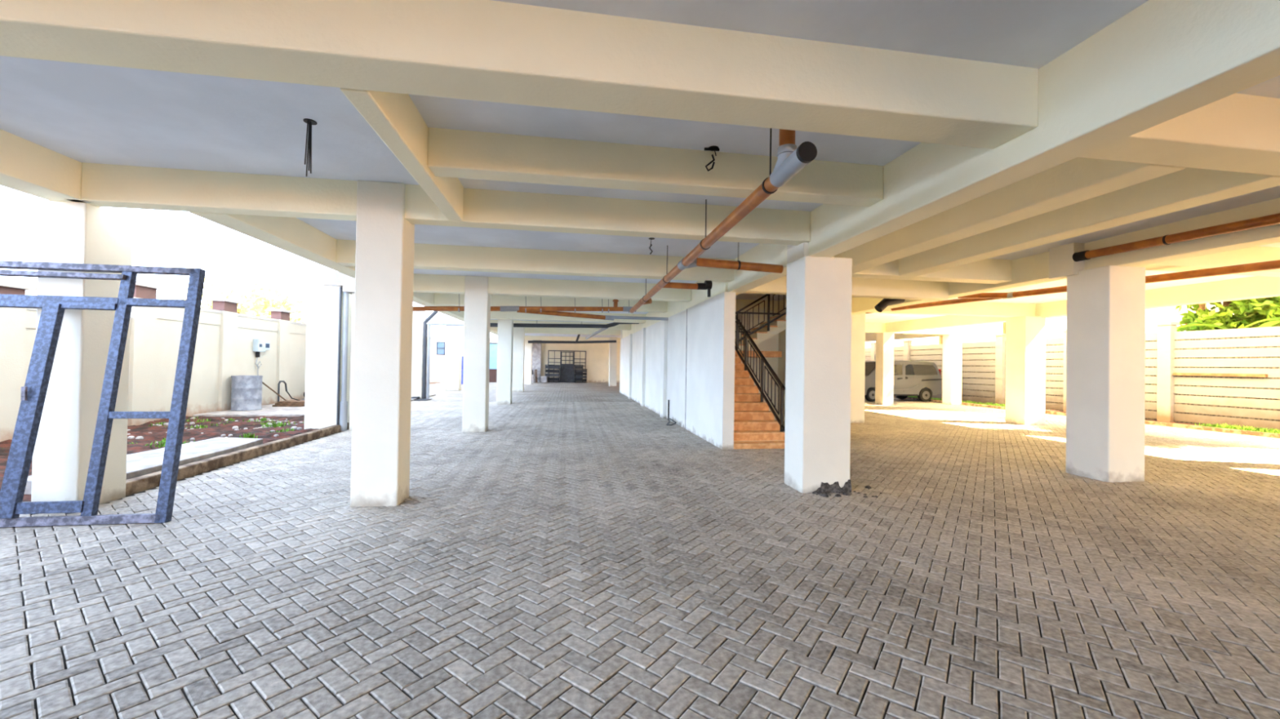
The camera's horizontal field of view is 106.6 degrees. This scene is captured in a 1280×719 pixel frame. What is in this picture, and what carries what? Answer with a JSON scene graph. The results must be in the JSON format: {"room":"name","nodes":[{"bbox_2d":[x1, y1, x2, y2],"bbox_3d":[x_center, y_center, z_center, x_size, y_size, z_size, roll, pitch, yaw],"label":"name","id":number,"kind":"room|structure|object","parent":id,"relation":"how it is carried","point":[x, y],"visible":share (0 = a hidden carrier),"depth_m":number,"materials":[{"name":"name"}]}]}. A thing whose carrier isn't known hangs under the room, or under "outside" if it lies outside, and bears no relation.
{"room":"covered parking garage","nodes":[
{"label":"covered parking garage","id":0,"kind":"room"},
{"bbox_2d":[0,280,306,441],"bbox_3d":[-9.363,-0.127,-1.415,0.460,3.340,48.000,1,-1,-9],"label":"wall","id":1,"kind":"structure","parent":0,"point":[224,347],"depth_m":11.76,"materials":[{"name":"paint"}]},
{"bbox_2d":[253,338,270,375],"bbox_3d":[-11.647,0.382,14.686,0.170,2.000,0.630,1,-1,-9],"label":"meter box","id":2,"kind":"object","parent":1,"relation":"attached to","point":[259,345],"visible":0.96,"depth_m":14.50,"materials":[{"name":"white plastic"}]},
{"bbox_2d":[0,415,318,502],"bbox_3d":[-8.485,1.433,8.465,4.600,0.152,8.100,1,-1,-9],"label":"soil bed","id":3,"kind":"object","parent":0,"point":[158,433],"visible":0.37,"depth_m":9.36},
{"bbox_2d":[24,437,262,494],"bbox_3d":[-6.556,1.392,6.582,1.050,0.160,3.194,1,-1,-9],"label":"concrete slab","id":4,"kind":"object","parent":3,"relation":"on","point":[140,464],"visible":0.38,"depth_m":6.66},
{"bbox_2d":[2,417,304,448],"bbox_3d":[-8.730,1.390,9.425,3.745,0.159,5.220,1,-1,-9],"label":"grass","id":5,"kind":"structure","parent":3,"relation":"on","point":[273,424],"depth_m":10.14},
{"bbox_2d":[127,417,303,443],"bbox_3d":[-8.625,1.433,10.121,4.051,0.052,4.064,1,-1,-9],"label":"rubble","id":6,"kind":"object","parent":3,"relation":"on","point":[234,428],"visible":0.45,"depth_m":10.03,"materials":[{"name":"concrete"}]},
{"bbox_2d":[192,394,435,417],"bbox_3d":[-10.194,1.545,16.590,3.650,0.160,8.520,1,-1,-9],"label":"path","id":7,"kind":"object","parent":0,"point":[268,410],"visible":0.2,"depth_m":12.76,"materials":[{"name":"concrete"}]},
{"bbox_2d":[230,375,262,411],"bbox_3d":[-11.079,0.937,13.437,0.690,0.960,0.690,1,-1,-9],"label":"drum","id":8,"kind":"object","parent":7,"relation":"on","point":[246,390],"visible":1,"depth_m":13.18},
{"bbox_2d":[262,382,286,400],"bbox_3d":[-11.499,0.977,14.941,0.030,0.903,1.111,1,-1,15],"label":"stake","id":9,"kind":"object","parent":7,"relation":"on","point":[263,383],"visible":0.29,"depth_m":14.96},
{"bbox_2d":[272,404,304,406],"bbox_3d":[-10.748,1.411,14.747,0.800,0.050,0.600,1,-1,-9],"label":"wooden board","id":10,"kind":"object","parent":7,"relation":"on","point":[273,405],"visible":0.59,"depth_m":14.46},
{"bbox_2d":[275,403,304,404],"bbox_3d":[-10.705,1.362,14.769,0.790,0.050,0.570,1,-1,-9],"label":"wooden board","id":11,"kind":"object","parent":10,"relation":"on","point":[275,403],"visible":0.59,"depth_m":14.49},
{"bbox_2d":[277,400,304,403],"bbox_3d":[-10.662,1.313,14.791,0.780,0.050,0.540,1,-1,-9],"label":"wooden board","id":12,"kind":"object","parent":11,"relation":"on","point":[282,402],"visible":0.56,"depth_m":14.55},
{"bbox_2d":[277,380,300,401],"bbox_3d":[-11.615,1.061,15.752,0.118,0.747,0.995,1,-1,0],"label":"standpipe","id":13,"kind":"object","parent":7,"relation":"on","point":[280,381],"visible":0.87,"depth_m":15.40,"materials":[{"name":"black plastic"}]},
{"bbox_2d":[411,311,438,398],"bbox_3d":[-8.588,-0.159,19.146,0.973,3.670,0.575,1,-1,-9],"label":"column","id":14,"kind":"structure","parent":7,"relation":"on","point":[420,363],"depth_m":18.90,"materials":[{"name":"paint"}]},
{"bbox_2d":[426,322,464,325],"bbox_3d":[-7.526,-1.409,19.102,2.020,0.110,0.110,1,-1,-9],"label":"drain pipe","id":15,"kind":"object","parent":14,"relation":"attached to","point":[427,323],"visible":0.66,"depth_m":19.02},
{"bbox_2d":[426,337,620,382],"bbox_3d":[-7.514,0.145,38.004,21.500,3.500,0.200,1,-1,-9],"label":"wall","id":16,"kind":"structure","parent":0,"point":[597,353],"depth_m":38.23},
{"bbox_2d":[435,342,444,355],"bbox_3d":[-15.324,-0.862,36.680,0.610,1.010,0.140,1,-1,-9],"label":"window","id":17,"kind":"structure","parent":16,"relation":"in","point":[440,345],"depth_m":36.65,"materials":[{"name":"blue glass"}]},
{"bbox_2d":[488,342,497,368],"bbox_3d":[-11.296,0.205,37.249,1.200,3.050,0.200,1,-1,-9],"label":"window","id":18,"kind":"structure","parent":16,"relation":"in","point":[493,346],"depth_m":37.21,"materials":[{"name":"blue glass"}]},
{"bbox_2d":[532,340,541,382],"bbox_3d":[-8.204,0.140,37.546,0.800,3.480,0.500,1,-1,-9],"label":"wall pier","id":19,"kind":"object","parent":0,"point":[536,348],"visible":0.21,"depth_m":37.31,"materials":[{"name":"concrete"}]},
{"bbox_2d":[0,382,1279,718],"bbox_3d":[0.846,1.735,19.886,25.518,0.027,38.812,1,-1,-9],"label":"floor","id":20,"kind":"structure","parent":0,"point":[612,491],"depth_m":3.28,"materials":[{"name":"concrete"}]},
{"bbox_2d":[0,260,205,527],"bbox_3d":[-5.500,0.276,4.340,2.420,2.384,0.427,1,-1,-9],"label":"metal frame","id":21,"kind":"object","parent":20,"relation":"on","point":[33,393],"depth_m":4.40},
{"bbox_2d":[488,368,497,382],"bbox_3d":[-11.258,1.220,36.215,1.000,1.000,0.600,1,-1,-9],"label":"wooden crate","id":22,"kind":"object","parent":20,"relation":"on","point":[492,372],"visible":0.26,"depth_m":35.98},
{"bbox_2d":[540,376,547,382],"bbox_3d":[-7.457,1.535,36.964,0.550,0.500,0.350,1,-1,-9],"label":"crate","id":23,"kind":"object","parent":20,"relation":"on","point":[543,379],"visible":1,"depth_m":36.80,"materials":[{"name":"plastic"}]},
{"bbox_2d":[545,364,554,382],"bbox_3d":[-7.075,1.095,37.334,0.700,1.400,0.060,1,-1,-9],"label":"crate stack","id":24,"kind":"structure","parent":20,"relation":"on","point":[546,366],"depth_m":37.30,"materials":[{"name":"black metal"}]},
{"bbox_2d":[548,364,559,382],"bbox_3d":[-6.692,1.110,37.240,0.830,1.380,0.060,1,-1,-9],"label":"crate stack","id":25,"kind":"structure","parent":20,"relation":"on","point":[551,366],"depth_m":37.23,"materials":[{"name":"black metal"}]},
{"bbox_2d":[547,350,586,382],"bbox_3d":[-5.793,0.555,37.846,2.990,2.530,0.080,1,-1,-9],"label":"door set","id":26,"kind":"structure","parent":20,"relation":"on","point":[566,371],"depth_m":37.81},
{"bbox_2d":[573,364,582,382],"bbox_3d":[-4.848,1.123,37.721,0.680,1.420,0.060,1,-1,-9],"label":"window","id":27,"kind":"structure","parent":20,"relation":"on","point":[576,366],"depth_m":37.71,"materials":[{"name":"black metal"}]},
{"bbox_2d":[574,368,586,382],"bbox_3d":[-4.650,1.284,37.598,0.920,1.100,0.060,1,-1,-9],"label":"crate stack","id":28,"kind":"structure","parent":20,"relation":"on","point":[582,375],"depth_m":37.59,"materials":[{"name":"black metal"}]},
{"bbox_2d":[666,400,676,425],"bbox_3d":[0.739,1.368,12.268,0.244,0.550,1.495,1,-1,-5],"label":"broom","id":29,"kind":"object","parent":20,"relation":"on","point":[668,419],"visible":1,"depth_m":12.64,"materials":[{"name":"black plastic"}]},
{"bbox_2d":[733,314,786,448],"bbox_3d":[2.805,0.226,11.016,2.875,2.871,4.452,1,-1,-9],"label":"staircase","id":30,"kind":"structure","parent":20,"relation":"on","point":[755,427],"depth_m":9.75,"materials":[{"name":"tile"}]},
{"bbox_2d":[734,315,785,431],"bbox_3d":[2.511,0.126,10.480,0.050,2.689,2.971,1,-1,-9],"label":"stair railing","id":31,"kind":"object","parent":30,"relation":"on","point":[763,360],"visible":0.88,"depth_m":10.03,"materials":[{"name":"metal"}]},
{"bbox_2d":[735,293,786,349],"bbox_3d":[3.255,-1.210,12.134,1.745,1.959,0.050,1,-1,-9],"label":"stair railing","id":32,"kind":"object","parent":30,"relation":"on","point":[769,322],"visible":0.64,"depth_m":12.10,"materials":[{"name":"metal"}]},
{"bbox_2d":[812,485,882,497],"bbox_3d":[2.531,1.587,5.665,0.926,0.028,0.413,1,-1,-22],"label":"rubble","id":33,"kind":"object","parent":20,"relation":"on","point":[826,495],"visible":0.97,"depth_m":5.62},
{"bbox_2d":[864,360,942,401],"bbox_3d":[11.584,0.979,22.233,4.460,1.868,1.876,1,-1,-9],"label":"van","id":34,"kind":"object","parent":20,"relation":"on","point":[921,379],"visible":0.61,"depth_m":21.64,"materials":[{"name":"silver metal"}]},
{"bbox_2d":[0,0,1279,337],"bbox_3d":[4.672,-1.812,8.105,21.600,0.220,62.600,1,-1,-9],"label":"ceiling","id":35,"kind":"structure","parent":0,"point":[82,113],"depth_m":3.68,"materials":[{"name":"white paint"}]},
{"bbox_2d":[0,128,102,207],"bbox_3d":[-3.365,-1.847,-9.823,0.350,0.380,29.550,1,-1,-9],"label":"ceiling beam","id":36,"kind":"structure","parent":35,"relation":"attached to","point":[26,166],"depth_m":4.24,"materials":[{"name":"beige paint"}]},
{"bbox_2d":[302,118,317,176],"bbox_3d":[-2.578,-1.644,3.720,0.090,0.430,0.090,1,-1,-9],"label":"wires","id":37,"kind":"object","parent":35,"relation":"hanging from","point":[309,122],"visible":1,"depth_m":3.72,"materials":[{"name":"black plastic"}]},
{"bbox_2d":[189,211,497,335],"bbox_3d":[-6.918,-1.569,20.990,0.340,0.380,32.450,1,-1,-9],"label":"ceiling beam","id":38,"kind":"structure","parent":35,"relation":"attached to","point":[292,235],"depth_m":6.34,"materials":[{"name":"beige paint"}]},
{"bbox_2d":[339,87,463,221],"bbox_3d":[-1.775,-1.675,3.867,0.150,0.380,2.450,1,-1,-9],"label":"ceiling beam","id":39,"kind":"structure","parent":35,"relation":"attached to","point":[394,117],"depth_m":3.40,"materials":[{"name":"beige paint"}]},
{"bbox_2d":[80,162,810,245],"bbox_3d":[-1.680,-1.659,5.242,7.490,0.380,0.220,1,-1,-9],"label":"ceiling beam","id":40,"kind":"structure","parent":35,"relation":"attached to","point":[104,185],"depth_m":5.10,"materials":[{"name":"beige paint"}]},
{"bbox_2d":[0,0,1038,148],"bbox_3d":[-1.270,-1.682,2.533,7.490,0.380,0.320,1,-1,-9],"label":"ceiling beam","id":41,"kind":"structure","parent":35,"relation":"attached to","point":[490,51],"depth_m":2.53,"materials":[{"name":"beige paint"}]},
{"bbox_2d":[336,239,734,282],"bbox_3d":[-1.538,-1.628,7.948,6.400,0.380,0.250,1,-1,-9],"label":"ceiling beam","id":42,"kind":"structure","parent":35,"relation":"attached to","point":[426,256],"depth_m":7.83,"materials":[{"name":"beige paint"}]},
{"bbox_2d":[413,293,668,320],"bbox_3d":[-2.750,-1.404,11.654,7.202,0.764,0.994,1,-1,-9],"label":"drain pipe","id":43,"kind":"object","parent":35,"relation":"hanging from","point":[554,311],"visible":0.8,"depth_m":11.40,"materials":[{"name":"plastic"}]},
{"bbox_2d":[434,293,667,312],"bbox_3d":[-2.372,-1.598,13.334,6.360,0.350,0.250,1,-1,-9],"label":"ceiling beam","id":44,"kind":"structure","parent":35,"relation":"attached to","point":[440,299],"depth_m":13.19,"materials":[{"name":"beige paint"}]},
{"bbox_2d":[413,273,691,302],"bbox_3d":[-1.972,-1.605,10.689,6.360,0.380,0.260,1,-1,-9],"label":"ceiling beam","id":45,"kind":"structure","parent":35,"relation":"attached to","point":[426,283],"depth_m":10.58,"materials":[{"name":"beige paint"}]},
{"bbox_2d":[490,319,631,329],"bbox_3d":[-3.572,-1.555,21.269,6.360,0.300,0.300,1,-1,-9],"label":"ceiling beam","id":46,"kind":"structure","parent":35,"relation":"attached to","point":[620,326],"depth_m":21.21,"materials":[{"name":"beige paint"}]},
{"bbox_2d":[489,320,639,339],"bbox_3d":[-3.410,-1.341,20.097,6.220,0.728,4.283,1,-1,-9],"label":"drain pipe","id":47,"kind":"object","parent":35,"relation":"hanging from","point":[603,326],"visible":0.65,"depth_m":18.38,"materials":[{"name":"plastic"}]},
{"bbox_2d":[490,311,645,323],"bbox_3d":[-2.959,-1.575,17.215,6.360,0.330,0.300,1,-1,-9],"label":"ceiling beam","id":48,"kind":"structure","parent":35,"relation":"attached to","point":[494,314],"depth_m":17.09,"materials":[{"name":"beige paint"}]},
{"bbox_2d":[524,327,620,335],"bbox_3d":[-2.124,-1.485,25.735,10.560,0.300,0.300,1,-1,-9],"label":"ceiling beam","id":49,"kind":"structure","parent":35,"relation":"attached to","point":[526,330],"depth_m":25.34,"materials":[{"name":"beige paint"}]},
{"bbox_2d":[528,334,616,343],"bbox_3d":[-3.767,-1.253,26.749,4.904,0.784,0.140,1,-1,-9],"label":"drain pipe","id":50,"kind":"object","parent":35,"relation":"hanging from","point":[576,341],"visible":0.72,"depth_m":26.71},
{"bbox_2d":[524,335,620,342],"bbox_3d":[-3.290,-1.420,33.447,10.560,0.300,0.300,1,-1,-9],"label":"ceiling beam","id":51,"kind":"structure","parent":35,"relation":"attached to","point":[526,337],"depth_m":32.99,"materials":[{"name":"beige paint"}]},
{"bbox_2d":[427,127,883,206],"bbox_3d":[0.260,-1.666,4.190,3.970,0.330,0.220,1,-1,-9],"label":"ceiling beam","id":52,"kind":"structure","parent":35,"relation":"attached to","point":[454,153],"depth_m":4.05,"materials":[{"name":"beige paint"}]},
{"bbox_2d":[622,280,741,338],"bbox_3d":[0.461,-1.416,16.922,0.320,0.550,16.700,1,-1,-9],"label":"ceiling beam","id":53,"kind":"structure","parent":35,"relation":"attached to","point":[698,296],"depth_m":11.93,"materials":[{"name":"beige paint"}]},
{"bbox_2d":[703,146,719,171],"bbox_3d":[0.612,-1.702,4.072,0.131,0.215,0.090,1,-1,-9],"label":"wires","id":54,"kind":"object","parent":35,"relation":"hanging from","point":[714,148],"visible":1,"depth_m":4.05,"materials":[{"name":"black plastic"}]},
{"bbox_2d":[629,128,817,313],"bbox_3d":[1.070,-1.419,7.356,1.398,0.712,8.499,1,-1,-9],"label":"drain pipe","id":55,"kind":"object","parent":35,"relation":"hanging from","point":[791,160],"visible":0.94,"depth_m":4.40,"materials":[{"name":"orange plastic"}]},
{"bbox_2d":[742,275,948,300],"bbox_3d":[3.948,-1.472,9.181,4.260,0.500,0.250,1,-1,-9],"label":"ceiling beam","id":56,"kind":"structure","parent":35,"relation":"attached to","point":[861,287],"depth_m":9.19,"materials":[{"name":"beige paint"}]},
{"bbox_2d":[874,298,905,312],"bbox_3d":[4.991,-1.121,9.543,0.593,0.365,0.170,1,-1,-9],"label":"pipe elbow","id":57,"kind":"object","parent":56,"relation":"attached to","point":[882,304],"visible":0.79,"depth_m":9.47,"materials":[{"name":"black plastic"}]},
{"bbox_2d":[865,322,955,334],"bbox_3d":[9.143,-1.325,19.700,8.480,0.410,0.300,1,-1,-9],"label":"ceiling beam","id":58,"kind":"structure","parent":35,"relation":"attached to","point":[869,327],"depth_m":19.90,"materials":[{"name":"beige paint"}]},
{"bbox_2d":[865,326,962,342],"bbox_3d":[12.160,-1.178,29.106,0.300,0.410,18.100,1,-1,-9],"label":"ceiling beam","id":59,"kind":"structure","parent":35,"relation":"attached to","point":[958,330],"depth_m":22.99,"materials":[{"name":"beige paint"}]},
{"bbox_2d":[831,255,1011,284],"bbox_3d":[4.147,-1.543,7.872,4.260,0.380,0.300,1,-1,-9],"label":"ceiling beam","id":60,"kind":"structure","parent":35,"relation":"attached to","point":[987,271],"depth_m":7.93,"materials":[{"name":"beige paint"}]},
{"bbox_2d":[869,300,1035,317],"bbox_3d":[8.476,-1.421,13.077,5.180,0.380,0.300,1,-1,-9],"label":"ceiling beam","id":61,"kind":"structure","parent":35,"relation":"attached to","point":[972,308],"depth_m":13.06,"materials":[{"name":"beige paint"}]},
{"bbox_2d":[728,0,1279,293],"bbox_3d":[4.144,-1.621,-7.299,0.280,0.550,32.300,1,-1,-9],"label":"ceiling beam","id":62,"kind":"structure","parent":35,"relation":"attached to","point":[1162,61],"depth_m":2.65,"materials":[{"name":"beige paint"}]},
{"bbox_2d":[834,156,1185,273],"bbox_3d":[3.545,-1.577,5.531,0.330,0.380,4.150,1,-1,-9],"label":"ceiling beam","id":63,"kind":"structure","parent":35,"relation":"attached to","point":[1077,180],"depth_m":4.57,"materials":[{"name":"beige paint"}]},
{"bbox_2d":[851,197,1279,315],"bbox_3d":[8.364,-1.589,-4.638,0.340,0.430,36.300,1,-1,-9],"label":"ceiling beam","id":64,"kind":"structure","parent":35,"relation":"attached to","point":[1032,269],"depth_m":6.13,"materials":[{"name":"beige paint"}]},
{"bbox_2d":[1072,213,1279,262],"bbox_3d":[6.897,-1.441,3.260,0.216,0.271,7.362,1,-1,-9],"label":"drain pipe","id":65,"kind":"object","parent":64,"relation":"attached to","point":[1271,220],"visible":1,"depth_m":5.65,"materials":[{"name":"orange plastic"}]},
{"bbox_2d":[1072,250,1089,262],"bbox_3d":[6.318,-1.480,6.814,0.132,0.135,0.162,1,-1,-9],"label":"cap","id":66,"kind":"object","parent":65,"relation":"attached to","point":[1082,255],"depth_m":6.78,"materials":[{"name":"black plastic"}]},
{"bbox_2d":[865,259,1279,313],"bbox_3d":[7.345,-1.280,7.139,0.512,0.786,13.904,1,-1,-9],"label":"drain pipe","id":67,"kind":"object","parent":35,"relation":"hanging from","point":[1273,264],"visible":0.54,"depth_m":7.00,"materials":[{"name":"plastic"}]},
{"bbox_2d":[885,275,1279,333],"bbox_3d":[13.408,-1.484,-1.044,0.350,0.410,41.900,1,-1,-9],"label":"ceiling beam","id":68,"kind":"structure","parent":35,"relation":"attached to","point":[1256,286],"depth_m":10.29,"materials":[{"name":"beige paint"}]},
{"bbox_2d":[898,167,1279,276],"bbox_3d":[4.652,-1.559,5.698,0.310,0.380,4.150,1,-1,-9],"label":"ceiling beam","id":69,"kind":"structure","parent":35,"relation":"attached to","point":[1187,188],"depth_m":4.84,"materials":[{"name":"beige paint"}]},
{"bbox_2d":[1079,93,1279,176],"bbox_3d":[4.815,-1.580,3.452,4.260,0.380,0.320,1,-1,-9],"label":"ceiling beam","id":70,"kind":"structure","parent":35,"relation":"attached to","point":[1236,132],"depth_m":3.18,"materials":[{"name":"beige paint"}]},
{"bbox_2d":[1137,246,1279,277],"bbox_3d":[9.374,-1.472,7.144,5.180,0.380,0.300,1,-1,-9],"label":"ceiling beam","id":71,"kind":"structure","parent":35,"relation":"attached to","point":[1255,254],"depth_m":6.88,"materials":[{"name":"beige paint"}]},
{"bbox_2d":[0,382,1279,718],"bbox_3d":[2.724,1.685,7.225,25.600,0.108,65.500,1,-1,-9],"label":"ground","id":72,"kind":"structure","parent":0,"point":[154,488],"depth_m":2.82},
{"bbox_2d":[31,199,133,505],"bbox_3d":[-5.628,-0.163,4.834,0.450,3.460,0.600,1,-1,-9],"label":"column","id":73,"kind":"structure","parent":72,"relation":"on","point":[73,233],"depth_m":4.64,"materials":[{"name":"paint"}]},
{"bbox_2d":[125,422,349,496],"bbox_3d":[-6.018,1.476,7.598,0.140,0.230,5.850,1,-1,-9],"label":"kerb","id":74,"kind":"object","parent":72,"relation":"on","point":[135,485],"visible":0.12,"depth_m":6.72,"materials":[{"name":"concrete"}]},
{"bbox_2d":[304,271,355,431],"bbox_3d":[-6.549,-0.118,10.318,1.030,3.460,0.640,1,-1,-9],"label":"column","id":75,"kind":"structure","parent":72,"relation":"on","point":[330,331],"depth_m":10.07,"materials":[{"name":"paint"}]},
{"bbox_2d":[350,180,414,507],"bbox_3d":[-2.742,-0.117,5.109,0.460,3.460,0.380,1,-1,-9],"label":"column","id":76,"kind":"structure","parent":72,"relation":"on","point":[384,261],"depth_m":4.93,"materials":[{"name":"paint"}]},
{"bbox_2d":[444,325,462,391],"bbox_3d":[-9.847,-0.028,25.212,0.700,3.500,0.600,1,-1,-9],"label":"column","id":77,"kind":"structure","parent":72,"relation":"on","point":[453,368],"depth_m":24.92,"materials":[{"name":"paint"}]},
{"bbox_2d":[462,275,490,432],"bbox_3d":[-3.584,-0.071,10.473,0.480,3.460,0.420,1,-1,-9],"label":"column","id":78,"kind":"structure","parent":72,"relation":"on","point":[477,297],"depth_m":10.27,"materials":[{"name":"paint"}]},
{"bbox_2d":[496,319,513,404],"bbox_3d":[-4.926,-0.017,17.410,0.500,3.460,0.500,1,-1,-9],"label":"column","id":79,"kind":"structure","parent":72,"relation":"on","point":[505,326],"depth_m":17.17,"materials":[{"name":"paint"}]},
{"bbox_2d":[512,327,524,391],"bbox_3d":[-6.364,0.043,24.980,0.560,3.460,0.500,1,-1,-9],"label":"column","id":80,"kind":"structure","parent":72,"relation":"on","point":[518,350],"depth_m":24.73,"materials":[{"name":"paint"}]},
{"bbox_2d":[524,340,532,384],"bbox_3d":[-7.823,0.111,33.355,0.500,3.460,0.500,1,-1,-9],"label":"column","id":81,"kind":"structure","parent":72,"relation":"on","point":[528,347],"depth_m":33.11,"materials":[{"name":"paint"}]},
{"bbox_2d":[608,337,617,386],"bbox_3d":[-1.865,0.194,32.739,0.500,3.460,0.500,1,-1,-9],"label":"column","id":82,"kind":"structure","parent":72,"relation":"on","point":[612,346],"depth_m":32.50,"materials":[{"name":"paint"}]},
{"bbox_2d":[619,329,622,392],"bbox_3d":[-0.733,0.132,25.325,0.600,3.460,0.500,1,-1,-9],"label":"column","id":83,"kind":"structure","parent":72,"relation":"on","point":[620,330],"depth_m":25.27,"materials":[{"name":"paint"}]},
{"bbox_2d":[784,242,852,493],"bbox_3d":[2.229,-0.032,5.970,0.630,3.460,0.502,1,-1,-9],"label":"column","id":84,"kind":"structure","parent":72,"relation":"on","point":[819,291],"depth_m":5.74,"materials":[{"name":"paint"}]},
{"bbox_2d":[850,312,865,422],"bbox_3d":[5.780,0.101,13.314,0.710,3.460,0.600,1,-1,-9],"label":"column","id":85,"kind":"structure","parent":72,"relation":"on","point":[857,375],"depth_m":13.04,"materials":[{"name":"paint"}]},
{"bbox_2d":[875,332,893,404],"bbox_3d":[10.120,0.425,19.732,0.480,3.080,0.500,1,-1,-9],"label":"column","id":86,"kind":"structure","parent":72,"relation":"on","point":[884,375],"depth_m":19.50,"materials":[{"name":"paint"}]},
{"bbox_2d":[942,334,962,405],"bbox_3d":[13.331,0.481,20.369,0.500,3.080,0.500,1,-1,-9],"label":"column","id":87,"kind":"structure","parent":72,"relation":"on","point":[952,344],"depth_m":20.14,"materials":[{"name":"paint"}]},
{"bbox_2d":[1004,315,1045,425],"bbox_3d":[10.838,0.358,13.419,0.650,3.100,0.600,1,-1,-9],"label":"column","id":88,"kind":"structure","parent":72,"relation":"on","point":[1025,335],"depth_m":13.15,"materials":[{"name":"paint"}]},
{"bbox_2d":[893,395,1279,438],"bbox_3d":[15.901,1.799,5.424,0.120,0.200,54.000,1,-1,-9],"label":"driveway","id":89,"kind":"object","parent":72,"relation":"on","point":[1146,422],"depth_m":12.87,"materials":[{"name":"concrete"}]},
{"bbox_2d":[1048,242,1145,483],"bbox_3d":[6.583,0.044,6.902,0.680,3.460,0.760,1,-1,-9],"label":"column","id":90,"kind":"structure","parent":72,"relation":"on","point":[1105,345],"depth_m":6.57,"materials":[{"name":"paint"}]},
{"bbox_2d":[620,291,735,449],"bbox_3d":[0.308,0.316,16.808,0.320,2.940,16.650,1,-1,-9],"label":"wall","id":91,"kind":"structure","parent":0,"point":[686,360],"depth_m":10.75,"materials":[{"name":"paint"}]},
{"bbox_2d":[734,299,778,420],"bbox_3d":[3.198,0.063,13.404,4.370,3.460,0.150,1,-1,-9],"label":"stair railing","id":92,"kind":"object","parent":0,"point":[771,344],"depth_m":13.37,"materials":[{"name":"black metal"}]},
{"bbox_2d":[738,311,780,333],"bbox_3d":[3.136,-1.028,13.267,1.630,0.565,0.040,1,-1,-9],"label":"guard","id":93,"kind":"object","parent":92,"relation":"attached to","point":[740,313],"visible":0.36,"depth_m":13.25,"materials":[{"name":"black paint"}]},
{"bbox_2d":[777,298,786,422],"bbox_3d":[4.197,0.061,11.810,0.110,3.460,3.300,1,-1,-9],"label":"wall","id":94,"kind":"structure","parent":0,"point":[782,335],"depth_m":13.18,"materials":[{"name":"beige paint"}]},
{"bbox_2d":[865,321,1279,430],"bbox_3d":[15.656,0.466,18.976,0.320,3.150,26.070,1,-1,-9],"label":"wall","id":95,"kind":"structure","parent":0,"point":[1255,402],"depth_m":14.32,"materials":[{"name":"concrete"}]},
{"bbox_2d":[1173,373,1267,377],"bbox_3d":[16.436,0.435,13.582,0.090,0.080,1.950,1,-1,-9],"label":"batten","id":96,"kind":"object","parent":95,"relation":"attached to","point":[1174,374],"visible":1,"depth_m":13.45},
{"bbox_2d":[964,401,1205,426],"bbox_3d":[16.903,1.891,5.574,2.050,0.110,54.000,1,-1,-9],"label":"verge","id":97,"kind":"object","parent":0,"point":[964,402],"depth_m":14.76,"materials":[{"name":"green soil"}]},
{"bbox_2d":[907,395,1279,433],"bbox_3d":[14.643,1.864,19.262,1.515,0.170,16.542,1,-1,-9],"label":"grass","id":98,"kind":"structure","parent":97,"relation":"on","point":[1225,426],"depth_m":12.69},
{"bbox_2d":[1045,302,1234,338],"bbox_3d":[32.094,-1.858,27.120,9.700,8.530,17.200,1,-1,-9],"label":"sky","id":99,"kind":"structure","parent":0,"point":[1054,326],"depth_m":26.02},
{"bbox_3d":[3.878,2.316,41.023,140.000,0.370,160.000,1,-1,-9],"label":"ground","id":100,"kind":"structure","parent":0,"visible":0},
{"bbox_2d":[168,271,306,323],"bbox_3d":[-16.643,-0.996,19.610,5.005,5.192,4.884,1,-1,6],"label":"tree","id":101,"kind":"object","parent":100,"relation":"on","point":[263,302],"visible":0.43,"depth_m":19.22,"materials":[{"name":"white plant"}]},
{"bbox_2d":[247,288,307,324],"bbox_3d":[-18.107,-1.218,26.544,5.704,5.737,5.486,1,-1,8],"label":"tree","id":102,"kind":"object","parent":100,"relation":"on","point":[295,315],"visible":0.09,"depth_m":25.76,"materials":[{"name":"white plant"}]},
{"bbox_2d":[1002,322,1005,333],"bbox_3d":[19.369,-4.190,25.275,5.778,12.776,5.814,1,-1,3],"label":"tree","id":103,"kind":"object","parent":100,"relation":"on","point":[1003,323],"visible":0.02,"depth_m":25.20,"materials":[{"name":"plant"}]},
{"bbox_2d":[1195,303,1207,313],"bbox_3d":[20.274,-4.143,17.283,5.974,12.538,5.876,1,-1,12],"label":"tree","id":104,"kind":"object","parent":100,"relation":"on","point":[1202,306],"visible":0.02,"depth_m":17.20,"materials":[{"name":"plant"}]},
{"bbox_2d":[1177,323,1228,328],"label":"banana plant","id":105,"kind":"object","parent":100,"relation":"on","point":[1220,326],"depth_m":14.70,"materials":[{"name":"green plant"}]},
{"bbox_2d":[1175,297,1279,331],"bbox_3d":[19.129,-0.773,15.316,4.156,5.731,3.351,1,-1,-9],"label":"tree","id":106,"kind":"object","parent":100,"relation":"on","point":[1244,313],"visible":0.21,"depth_m":15.07,"materials":[{"name":"green plant"}]},
{"bbox_2d":[1243,316,1279,328],"bbox_3d":[18.379,0.412,12.599,2.361,3.264,3.041,1,-1,-29],"label":"banana plant","id":107,"kind":"object","parent":100,"relation":"on","point":[1274,321],"visible":0.68,"depth_m":13.19,"materials":[{"name":"green plant"}]},
{"bbox_2d":[1249,296,1279,321],"bbox_3d":[19.749,-2.574,12.513,4.866,9.284,5.894,1,-1,3],"label":"tree","id":108,"kind":"object","parent":100,"relation":"on","point":[1256,304],"visible":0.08,"depth_m":13.61,"materials":[{"name":"green plant"}]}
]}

